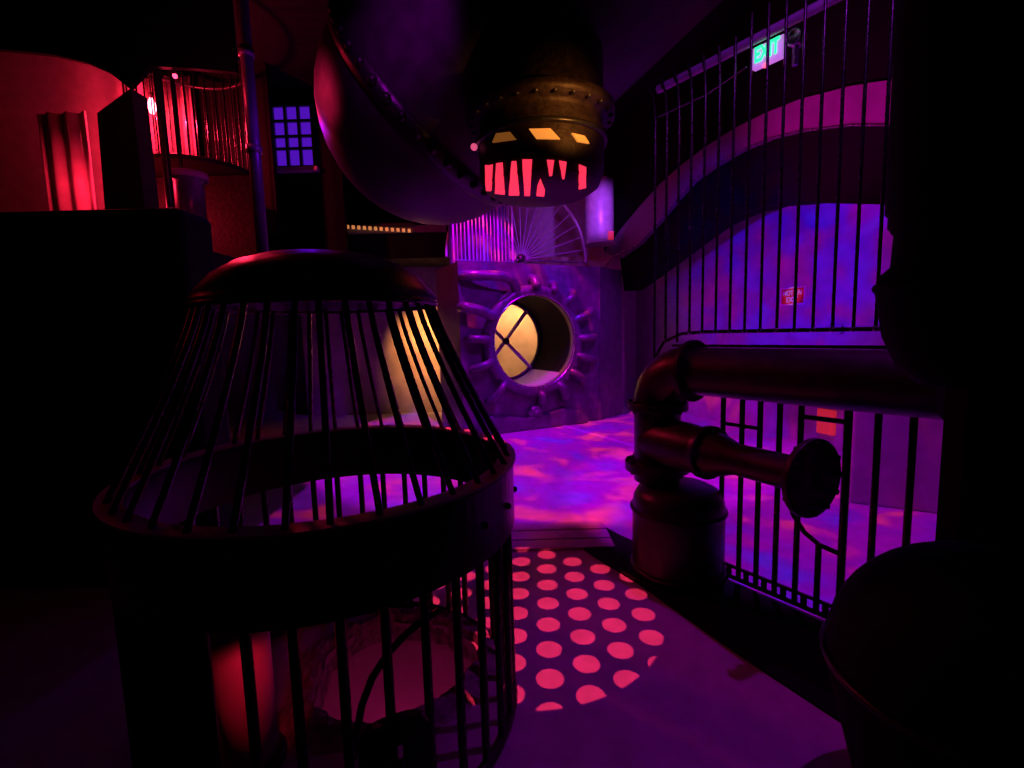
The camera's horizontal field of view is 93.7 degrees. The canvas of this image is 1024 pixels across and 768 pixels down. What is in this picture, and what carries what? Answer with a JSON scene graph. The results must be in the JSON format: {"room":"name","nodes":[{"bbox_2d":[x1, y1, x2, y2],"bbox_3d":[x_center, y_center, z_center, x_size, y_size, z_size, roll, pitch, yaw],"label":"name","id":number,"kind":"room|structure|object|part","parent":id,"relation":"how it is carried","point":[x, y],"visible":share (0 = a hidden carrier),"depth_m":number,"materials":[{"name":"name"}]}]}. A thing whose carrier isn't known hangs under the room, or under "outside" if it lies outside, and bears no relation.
{"room":"nightclub","nodes":[
{"label":"nightclub","id":0,"kind":"room"},
{"bbox_2d":[37,111,96,210],"bbox_3d":[-4.864,-2.382,5.269,0.541,1.128,0.076,-2,6,0],"label":"drape","id":1,"kind":"object","parent":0,"point":[64,137],"visible":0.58,"depth_m":5.25,"materials":[{"name":"red fabric"}]},
{"bbox_2d":[0,52,143,211],"bbox_3d":[-5.655,-2.634,5.782,2.564,3.100,0.100,-2,6,0],"label":"wall","id":2,"kind":"structure","parent":0,"point":[30,85],"depth_m":5.67,"materials":[{"name":"red paint"}]},
{"bbox_2d":[122,58,249,177],"bbox_3d":[-3.791,-3.131,5.684,1.300,1.317,1.300,-2,6,0],"label":"cage","id":3,"kind":"object","parent":2,"relation":"attached to","point":[210,166],"visible":0.32,"depth_m":5.51,"materials":[{"name":"metal"}]},
{"bbox_3d":[-3.773,-2.496,5.753,1.300,0.040,1.300,-2,6,0],"label":"floor plate","id":4,"kind":"part","parent":3,"relation":"part of","materials":[{"name":"metal"}]},
{"bbox_2d":[0,207,233,587],"bbox_3d":[-3.739,0.151,3.199,3.517,2.416,0.350,-2,6,0],"label":"wall","id":5,"kind":"structure","parent":0,"point":[93,310],"depth_m":3.00,"materials":[{"name":"black paint"}]},
{"bbox_2d":[213,252,236,268],"bbox_3d":[-4.286,-0.962,5.088,4.486,0.150,3.650,-2,6,0],"label":"trim","id":6,"kind":"structure","parent":5,"relation":"attached to","point":[219,259],"depth_m":3.36,"materials":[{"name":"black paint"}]},
{"bbox_2d":[97,88,158,208],"bbox_3d":[-3.714,-1.889,4.662,0.410,1.754,0.200,-2,6,0],"label":"pillar","id":7,"kind":"structure","parent":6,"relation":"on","point":[125,139],"depth_m":4.55,"materials":[{"name":"metal"}]},
{"bbox_2d":[152,69,174,207],"bbox_3d":[-3.535,-2.593,4.858,0.137,3.100,0.137,-2,6,0],"label":"support post","id":8,"kind":"object","parent":6,"relation":"on","point":[157,73],"visible":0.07,"depth_m":4.85,"materials":[{"name":"black metal"}]},
{"bbox_2d":[171,168,211,229],"bbox_3d":[-3.423,-1.949,5.109,0.370,0.560,0.370,-2,6,0],"label":"column","id":9,"kind":"structure","parent":8,"relation":"attached to","point":[188,184],"depth_m":4.99,"materials":[{"name":"metal"}]},
{"bbox_2d":[169,70,182,167],"bbox_3d":[-3.497,-2.611,5.017,0.079,3.100,0.079,-2,6,0],"label":"support post","id":10,"kind":"object","parent":6,"relation":"on","point":[172,80],"visible":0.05,"depth_m":4.99,"materials":[{"name":"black metal"}]},
{"bbox_2d":[235,0,268,253],"bbox_3d":[-2.217,-2.541,4.043,0.124,3.100,0.124,-2,6,0],"label":"vertical pipe","id":11,"kind":"object","parent":6,"relation":"on","point":[246,53],"visible":0.92,"depth_m":4.04,"materials":[{"name":"metal"}]},
{"bbox_2d":[0,0,238,89],"bbox_3d":[-4.619,-3.415,4.468,4.032,1.321,0.050,-2,6,0],"label":"ceiling","id":12,"kind":"structure","parent":0,"point":[126,40],"depth_m":4.46,"materials":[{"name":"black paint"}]},
{"bbox_2d":[171,70,177,78],"bbox_3d":[-3.229,-2.980,4.596,0.051,0.102,0.052,-2,6,0],"label":"spot lamp","id":13,"kind":"object","parent":12,"relation":"attached to","point":[174,72],"visible":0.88,"depth_m":4.58,"materials":[{"name":"pink"}]},
{"bbox_2d":[144,77,160,152],"bbox_3d":[-4.801,-3.342,6.271,0.447,1.218,0.076,-2,6,0],"label":"curtain","id":14,"kind":"object","parent":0,"point":[146,82],"visible":0.06,"depth_m":6.25,"materials":[{"name":"red fabric"}]},
{"bbox_2d":[163,75,196,155],"bbox_3d":[-4.335,-3.355,6.271,0.381,1.242,0.076,-2,6,0],"label":"curtain","id":15,"kind":"object","parent":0,"point":[186,80],"visible":0.37,"depth_m":6.25,"materials":[{"name":"red fabric"}]},
{"bbox_2d":[156,175,255,257],"bbox_3d":[-3.761,-1.793,5.779,1.555,1.324,0.100,-2,6,0],"label":"wall","id":16,"kind":"structure","parent":0,"point":[229,208],"depth_m":5.70,"materials":[{"name":"metal"}]},
{"bbox_2d":[146,62,282,246],"bbox_3d":[-4.616,-3.108,6.639,2.656,2.400,0.100,-2,6,0],"label":"wall","id":17,"kind":"structure","parent":0,"point":[261,69],"depth_m":6.55,"materials":[{"name":"black paint"}]},
{"bbox_2d":[269,89,348,250],"bbox_3d":[-3.273,-2.877,7.403,1.375,3.100,0.100,-2,6,0],"label":"wall","id":18,"kind":"structure","parent":0,"point":[313,215],"depth_m":7.36,"materials":[{"name":"black paint"}]},
{"bbox_2d":[272,103,319,172],"bbox_3d":[-3.279,-3.686,7.194,0.690,0.979,0.120,-2,6,0],"label":"window","id":19,"kind":"structure","parent":18,"relation":"attached to","point":[294,129],"depth_m":7.21,"materials":[{"name":"blue glass"}]},
{"bbox_3d":[-3.280,-3.722,7.241,0.590,0.881,0.020,-2,6,0],"label":"pane","id":20,"kind":"part","parent":19,"relation":"part of","materials":[{"name":"blue"}]},
{"bbox_3d":[-3.267,-3.228,7.234,0.690,0.060,0.100,-2,6,0],"label":"sill","id":21,"kind":"part","parent":19,"relation":"part of","materials":[{"name":"purple wood"}]},
{"bbox_2d":[322,646,469,722],"bbox_3d":[-0.545,1.989,2.397,0.980,0.960,0.980,-2,6,0],"label":"trim","id":22,"kind":"structure","parent":0,"point":[407,661],"depth_m":2.82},
{"bbox_2d":[344,174,447,231],"bbox_3d":[-3.630,-3.645,9.159,4.946,1.932,0.180,-2,6,0],"label":"wall","id":23,"kind":"structure","parent":0,"point":[359,209],"depth_m":9.11,"materials":[{"name":"black paint"}]},
{"bbox_2d":[347,222,448,267],"bbox_3d":[-3.349,-2.921,8.519,4.464,1.585,1.210,-2,6,0],"label":"deck","id":24,"kind":"object","parent":23,"relation":"attached to","point":[424,246],"visible":0.18,"depth_m":8.09,"materials":[{"name":"black paint"}]},
{"bbox_3d":[-2.775,-2.629,7.974,2.292,0.060,0.060,-2,6,0],"label":"kick rail","id":25,"kind":"part","parent":24,"relation":"part of","materials":[{"name":"metal"}]},
{"bbox_2d":[222,198,635,411],"bbox_3d":[-1.061,-2.171,10.524,16.000,5.300,0.200,-2,6,0],"label":"wall","id":26,"kind":"structure","parent":0,"point":[275,396],"depth_m":10.53,"materials":[{"name":"paint"}]},
{"bbox_2d":[301,256,624,415],"bbox_3d":[-0.977,-0.960,9.776,6.500,3.050,0.150,-2,6,0],"label":"wall","id":27,"kind":"structure","parent":0,"point":[523,339],"depth_m":9.73,"materials":[{"name":"paint"}]},
{"bbox_2d":[0,401,936,767],"bbox_3d":[-0.969,1.121,5.400,16.000,0.140,13.500,-2,6,0],"label":"floor","id":28,"kind":"structure","parent":0,"point":[609,675],"depth_m":2.45,"materials":[{"name":"paint"}]},
{"bbox_2d":[209,631,286,767],"bbox_3d":[-0.999,1.131,1.790,0.250,0.620,0.250,-2,6,0],"label":"cylinder","id":29,"kind":"object","parent":28,"relation":"on","point":[225,647],"visible":0.63,"depth_m":1.71,"materials":[{"name":"red metal"}]},
{"bbox_2d":[92,249,517,767],"bbox_3d":[-0.738,0.438,2.007,1.514,1.922,1.514,-2,6,0],"label":"cage","id":30,"kind":"object","parent":28,"relation":"on","point":[171,585],"visible":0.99,"depth_m":1.47,"materials":[{"name":"black metal"}]},
{"bbox_3d":[-0.340,1.103,1.415,0.210,0.260,0.030,-4,7,-24],"label":"keyhole plate","id":31,"kind":"part","parent":30,"relation":"part of","materials":[{"name":"black metal"}]},
{"bbox_2d":[277,606,503,755],"bbox_3d":[-0.546,1.384,2.328,1.064,0.177,0.968,-2,6,0],"label":"trim","id":32,"kind":"structure","parent":28,"relation":"on","point":[323,731],"depth_m":2.26,"materials":[{"name":"metal"}]},
{"bbox_2d":[436,261,621,434],"bbox_3d":[0.502,-0.659,8.389,3.342,2.670,1.407,-4,7,-25],"label":"housing","id":33,"kind":"object","parent":28,"relation":"on","point":[573,376],"visible":0.98,"depth_m":7.97,"materials":[{"name":"purple paint"}]},
{"bbox_2d":[448,205,513,264],"bbox_3d":[-0.493,-2.486,7.535,1.026,1.200,0.262,-4,7,-25],"label":"roof balustrade","id":34,"kind":"object","parent":33,"relation":"on","point":[483,238],"visible":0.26,"depth_m":7.57,"materials":[{"name":"purple metal"}]},
{"bbox_3d":[-0.893,-2.416,7.231,0.031,1.150,0.036,-2,6,0],"label":"rod","id":35,"kind":"part","parent":34,"relation":"part of","materials":[{"name":"grey paint"}]},
{"bbox_3d":[-0.837,-2.421,7.257,0.017,1.150,0.020,-2,6,0],"label":"rod","id":36,"kind":"part","parent":34,"relation":"part of","materials":[{"name":"grey paint"}]},
{"bbox_3d":[-0.781,-2.425,7.284,0.017,1.150,0.020,-2,6,0],"label":"rod","id":37,"kind":"part","parent":34,"relation":"part of","materials":[{"name":"grey paint"}]},
{"bbox_3d":[-0.725,-2.429,7.309,0.017,1.150,0.020,-2,6,0],"label":"rod","id":38,"kind":"part","parent":34,"relation":"part of","materials":[{"name":"grey paint"}]},
{"bbox_3d":[-0.669,-2.434,7.336,0.031,1.150,0.036,-2,6,0],"label":"rod","id":39,"kind":"part","parent":34,"relation":"part of","materials":[{"name":"grey paint"}]},
{"bbox_3d":[-0.614,-2.438,7.362,0.017,1.150,0.020,-2,6,0],"label":"rod","id":40,"kind":"part","parent":34,"relation":"part of","materials":[{"name":"grey paint"}]},
{"bbox_3d":[-0.558,-2.443,7.388,0.017,1.150,0.020,-2,6,0],"label":"rod","id":41,"kind":"part","parent":34,"relation":"part of","materials":[{"name":"grey paint"}]},
{"bbox_3d":[-0.502,-2.447,7.414,0.017,1.150,0.020,-2,6,0],"label":"rod","id":42,"kind":"part","parent":34,"relation":"part of","materials":[{"name":"grey paint"}]},
{"bbox_3d":[-0.446,-2.451,7.440,0.031,1.150,0.036,-2,6,0],"label":"rod","id":43,"kind":"part","parent":34,"relation":"part of","materials":[{"name":"grey paint"}]},
{"bbox_3d":[-0.431,-1.910,7.499,0.990,0.044,0.044,-4,7,-25],"label":"rail","id":44,"kind":"part","parent":34,"relation":"part of","materials":[{"name":"metal"}]},
{"bbox_3d":[-0.390,-2.456,7.466,0.017,1.150,0.020,-2,6,0],"label":"rod","id":45,"kind":"part","parent":34,"relation":"part of","materials":[{"name":"grey paint"}]},
{"bbox_3d":[-0.334,-2.460,7.492,0.017,1.150,0.020,-2,6,0],"label":"rod","id":46,"kind":"part","parent":34,"relation":"part of","materials":[{"name":"grey paint"}]},
{"bbox_3d":[-0.278,-2.465,7.518,0.017,1.150,0.020,-2,6,0],"label":"rod","id":47,"kind":"part","parent":34,"relation":"part of","materials":[{"name":"grey paint"}]},
{"bbox_3d":[-0.222,-2.469,7.544,0.031,1.150,0.036,-2,6,0],"label":"rod","id":48,"kind":"part","parent":34,"relation":"part of","materials":[{"name":"grey paint"}]},
{"bbox_3d":[-0.166,-2.473,7.570,0.017,1.150,0.020,-2,6,0],"label":"rod","id":49,"kind":"part","parent":34,"relation":"part of","materials":[{"name":"grey paint"}]},
{"bbox_3d":[-0.110,-2.478,7.596,0.017,1.150,0.020,-2,6,0],"label":"rod","id":50,"kind":"part","parent":34,"relation":"part of","materials":[{"name":"grey paint"}]},
{"bbox_3d":[-0.054,-2.482,7.622,0.017,1.150,0.020,-2,6,0],"label":"rod","id":51,"kind":"part","parent":34,"relation":"part of","materials":[{"name":"grey paint"}]},
{"bbox_3d":[0.002,-2.487,7.648,0.031,1.150,0.036,-2,6,0],"label":"rod","id":52,"kind":"part","parent":34,"relation":"part of","materials":[{"name":"grey paint"}]},
{"bbox_2d":[445,205,586,265],"bbox_3d":[0.134,-2.684,8.026,2.649,1.454,0.100,-4,7,-25],"label":"railing","id":53,"kind":"object","parent":33,"relation":"on","point":[520,258],"visible":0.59,"depth_m":8.18,"materials":[{"name":"metal"}]},
{"bbox_3d":[0.151,-2.091,8.090,2.601,0.036,0.036,-4,7,-25],"label":"rail","id":54,"kind":"part","parent":53,"relation":"part of","materials":[{"name":"metal"}]},
{"bbox_2d":[512,521,605,531],"bbox_3d":[0.333,1.165,3.910,0.840,0.022,0.140,-2,6,0],"label":"trim","id":55,"kind":"structure","parent":28,"relation":"on","point":[590,524],"depth_m":3.89,"materials":[{"name":"paint"}]},
{"bbox_2d":[512,529,609,540],"bbox_3d":[0.333,1.183,3.746,0.840,0.022,0.150,-2,6,0],"label":"trim","id":56,"kind":"structure","parent":28,"relation":"on","point":[590,533],"depth_m":3.73,"materials":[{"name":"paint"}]},
{"bbox_2d":[512,538,614,551],"bbox_3d":[0.334,1.200,3.582,0.840,0.022,0.140,-2,6,0],"label":"trim","id":57,"kind":"structure","parent":28,"relation":"on","point":[563,544],"depth_m":3.56,"materials":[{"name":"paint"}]},
{"bbox_2d":[562,425,633,446],"bbox_3d":[1.282,0.777,7.306,0.090,0.006,1.977,-5,7,-28],"label":"trim","id":58,"kind":"structure","parent":28,"relation":"on","point":[569,427],"depth_m":7.19,"materials":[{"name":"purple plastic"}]},
{"bbox_2d":[629,477,728,595],"bbox_3d":[1.077,0.941,3.123,0.620,0.595,0.620,-2,6,0],"label":"drum","id":59,"kind":"object","parent":28,"relation":"on","point":[678,530],"visible":0.98,"depth_m":2.89,"materials":[{"name":"black metal"}]},
{"bbox_3d":[1.085,1.227,3.154,0.620,0.020,0.620,-2,6,0],"label":"plate","id":60,"kind":"part","parent":59,"relation":"part of","materials":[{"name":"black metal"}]},
{"bbox_2d":[625,340,945,517],"bbox_3d":[1.218,0.228,2.582,0.558,0.922,1.642,-6,7,-32],"label":"pipework","id":61,"kind":"object","parent":59,"relation":"on","point":[667,448],"visible":0.99,"depth_m":2.41,"materials":[{"name":"metal"}]},
{"bbox_2d":[647,0,895,358],"bbox_3d":[1.506,-0.703,2.651,0.072,2.700,1.858,-6,8,-35],"label":"fence","id":62,"kind":"object","parent":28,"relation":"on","point":[818,6],"visible":0.66,"depth_m":2.63,"materials":[{"name":"black metal"}]},
{"bbox_3d":[1.494,-1.913,2.501,0.052,0.050,1.780,-6,8,-35],"label":"rail","id":63,"kind":"part","parent":62,"relation":"part of","materials":[{"name":"metal"}]},
{"bbox_2d":[752,34,783,71],"bbox_3d":[1.436,-1.847,2.694,0.057,0.139,0.172,-6,8,-35],"label":"exit sign","id":64,"kind":"object","parent":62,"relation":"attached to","point":[776,54],"visible":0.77,"depth_m":2.68,"materials":[{"name":"white plastic"}]},
{"bbox_3d":[1.529,-0.124,2.717,0.024,0.378,1.832,-6,8,-35],"label":"rail","id":65,"kind":"part","parent":62,"relation":"part of","materials":[{"name":"metal"}]},
{"bbox_2d":[787,26,806,66],"bbox_3d":[1.557,-1.841,2.628,0.085,0.185,0.090,-6,8,-35],"label":"lamp","id":66,"kind":"object","parent":62,"relation":"attached to","point":[795,35],"visible":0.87,"depth_m":2.61,"materials":[{"name":"metal"}]},
{"bbox_2d":[719,398,918,618],"bbox_3d":[1.653,0.625,2.545,0.039,1.284,1.300,-6,8,-35],"label":"gate","id":67,"kind":"object","parent":28,"relation":"on","point":[847,422],"visible":0.35,"depth_m":2.60,"materials":[{"name":"metal"}]},
{"bbox_3d":[1.377,0.252,2.887,0.024,0.024,0.230,-6,8,-35],"label":"cross rail","id":68,"kind":"part","parent":67,"relation":"part of","materials":[{"name":"metal"}]},
{"bbox_3d":[1.671,1.249,2.612,0.028,0.028,1.300,-6,8,-35],"label":"rail","id":69,"kind":"part","parent":67,"relation":"part of","materials":[{"name":"metal"}]},
{"bbox_3d":[1.669,1.180,2.605,0.024,0.024,1.300,-6,8,-35],"label":"rail","id":70,"kind":"part","parent":67,"relation":"part of","materials":[{"name":"metal"}]},
{"bbox_3d":[1.626,0.753,2.603,0.028,0.278,0.299,-6,8,-35],"label":"curved rail","id":71,"kind":"part","parent":67,"relation":"part of","materials":[{"name":"metal"}]},
{"bbox_3d":[1.631,0.185,2.511,0.028,0.028,0.222,-6,8,-35],"label":"cross rail","id":72,"kind":"part","parent":67,"relation":"part of","materials":[{"name":"metal"}]},
{"bbox_2d":[819,540,1023,767],"bbox_3d":[1.388,0.946,1.415,0.822,0.937,0.822,-2,6,0],"label":"tank","id":73,"kind":"object","parent":28,"relation":"on","point":[922,644],"visible":1,"depth_m":1.27,"materials":[{"name":"black metal"}]},
{"bbox_2d":[233,0,755,133],"bbox_3d":[-1.121,-4.315,4.809,16.000,0.200,13.500,-2,6,0],"label":"ceiling","id":74,"kind":"structure","parent":0,"point":[286,34],"depth_m":6.10,"materials":[{"name":"paint"}]},
{"bbox_2d":[148,76,155,113],"bbox_3d":[-4.486,-3.797,5.931,0.084,0.885,0.084,-2,6,0],"label":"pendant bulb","id":75,"kind":"object","parent":74,"relation":"hanging from","point":[149,101],"visible":0.33,"depth_m":5.94,"materials":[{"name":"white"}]},
{"bbox_3d":[-4.476,-3.457,5.968,0.084,0.200,0.084,-2,6,0],"label":"glass","id":76,"kind":"part","parent":75,"relation":"part of","materials":[{"name":"white glass"}]},
{"bbox_2d":[314,0,721,224],"bbox_3d":[0.153,-2.794,3.425,3.576,3.126,1.936,1,7,26],"label":"vessel","id":77,"kind":"object","parent":74,"relation":"hanging from","point":[438,112],"visible":1,"depth_m":2.95,"materials":[{"name":"metal"}]},
{"bbox_2d":[471,143,476,150],"bbox_3d":[-0.238,-1.484,3.007,0.044,0.044,0.044,-2,6,0],"label":"lamp","id":78,"kind":"object","parent":77,"relation":"attached to","point":[473,146],"depth_m":2.99,"materials":[{"name":"pink"}]},
{"bbox_3d":[-0.043,-1.435,2.796,0.173,0.065,0.042,3,8,36],"label":"brow pane","id":79,"kind":"part","parent":77,"relation":"part of","materials":[{"name":"orange glass"}]},
{"bbox_3d":[0.184,-1.415,2.722,0.177,0.062,0.042,-2,6,0],"label":"brow pane","id":80,"kind":"part","parent":77,"relation":"part of","materials":[{"name":"orange glass"}]},
{"bbox_3d":[0.391,-1.415,2.776,0.129,0.043,0.037,-5,7,-30],"label":"brow pane","id":81,"kind":"part","parent":77,"relation":"part of","materials":[{"name":"orange glass"}]},
{"bbox_2d":[584,176,615,247],"bbox_3d":[1.553,-3.612,8.615,0.600,2.168,0.600,-2,6,0],"label":"drum","id":82,"kind":"object","parent":74,"relation":"hanging from","point":[598,205],"visible":0.76,"depth_m":8.46,"materials":[{"name":"grey paint"}]},
{"bbox_2d":[585,240,615,247],"bbox_3d":[1.583,-2.549,8.731,0.600,0.030,0.600,-2,6,0],"label":"tray","id":83,"kind":"object","parent":82,"relation":"on","point":[588,243],"depth_m":8.62,"materials":[{"name":"paint"}]},
{"bbox_2d":[608,231,613,239],"bbox_3d":[1.746,-2.622,8.482,0.090,0.140,0.060,-2,6,0],"label":"lamp","id":84,"kind":"object","parent":82,"relation":"on","point":[610,233],"depth_m":8.45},
{"bbox_2d":[603,0,895,290],"bbox_3d":[2.683,-3.002,6.699,0.478,2.989,5.707,-3,6,-15],"label":"wall","id":85,"kind":"structure","parent":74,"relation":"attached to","point":[629,150],"depth_m":5.67,"materials":[{"name":"paint"}]},
{"bbox_3d":[1.938,-2.303,8.771,0.036,0.208,1.081,-3,6,-15],"label":"edge trim","id":86,"kind":"part","parent":85,"relation":"part of","materials":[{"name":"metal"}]},
{"bbox_3d":[2.604,-2.453,6.332,0.024,0.820,4.937,-3,6,-15],"label":"edge trim","id":87,"kind":"part","parent":85,"relation":"part of","materials":[{"name":"metal"}]},
{"bbox_2d":[871,0,1023,387],"bbox_3d":[1.316,-1.931,1.283,0.431,3.913,0.431,-2,6,0],"label":"pillar","id":88,"kind":"structure","parent":74,"relation":"hanging from","point":[950,297],"depth_m":1.32,"materials":[{"name":"black paint"}]},
{"bbox_2d":[636,203,892,451],"bbox_3d":[4.021,-1.826,6.042,0.150,5.300,9.300,-3,6,-16],"label":"wall","id":89,"kind":"structure","parent":0,"point":[709,407],"depth_m":6.83,"materials":[{"name":"purple paint"}]},
{"bbox_2d":[780,285,805,305],"bbox_3d":[3.826,-1.200,6.549,0.019,0.243,0.409,-3,6,-16],"label":"wall sign","id":90,"kind":"object","parent":89,"relation":"attached to","point":[786,294],"visible":0.91,"depth_m":6.56,"materials":[{"name":"red plastic"}]},
{"bbox_2d":[816,408,836,435],"bbox_3d":[4.019,0.485,6.144,0.057,0.315,0.240,-3,6,-16],"label":"wall sign","id":91,"kind":"object","parent":89,"relation":"attached to","point":[827,428],"visible":0.94,"depth_m":6.11,"materials":[{"name":"red"}]},
{"bbox_2d":[824,325,843,333],"bbox_3d":[3.999,-0.676,5.971,0.057,0.109,0.225,-3,6,-16],"label":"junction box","id":92,"kind":"object","parent":89,"relation":"attached to","point":[825,325],"visible":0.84,"depth_m":5.93,"materials":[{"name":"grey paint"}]},
{"bbox_2d":[849,411,942,512],"bbox_3d":[3.901,0.614,3.997,1.793,0.900,0.500,2,7,30],"label":"wall","id":93,"kind":"structure","parent":0,"point":[894,444],"depth_m":4.08,"materials":[{"name":"purple paint"}]},
{"bbox_2d":[935,364,1023,552],"bbox_3d":[2.587,-1.256,1.637,1.959,5.200,0.090,-2,6,0],"label":"wall partition","id":94,"kind":"structure","parent":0,"point":[981,491],"depth_m":1.77,"materials":[{"name":"black paint"}]},
{"bbox_2d":[583,527,840,722],"bbox_3d":[1.227,1.284,2.632,0.655,0.012,2.731,-6,8,-34],"label":"ledge","id":95,"kind":"structure","parent":94,"relation":"attached to","point":[781,641],"depth_m":2.52,"materials":[{"name":"black paint"}]}
]}

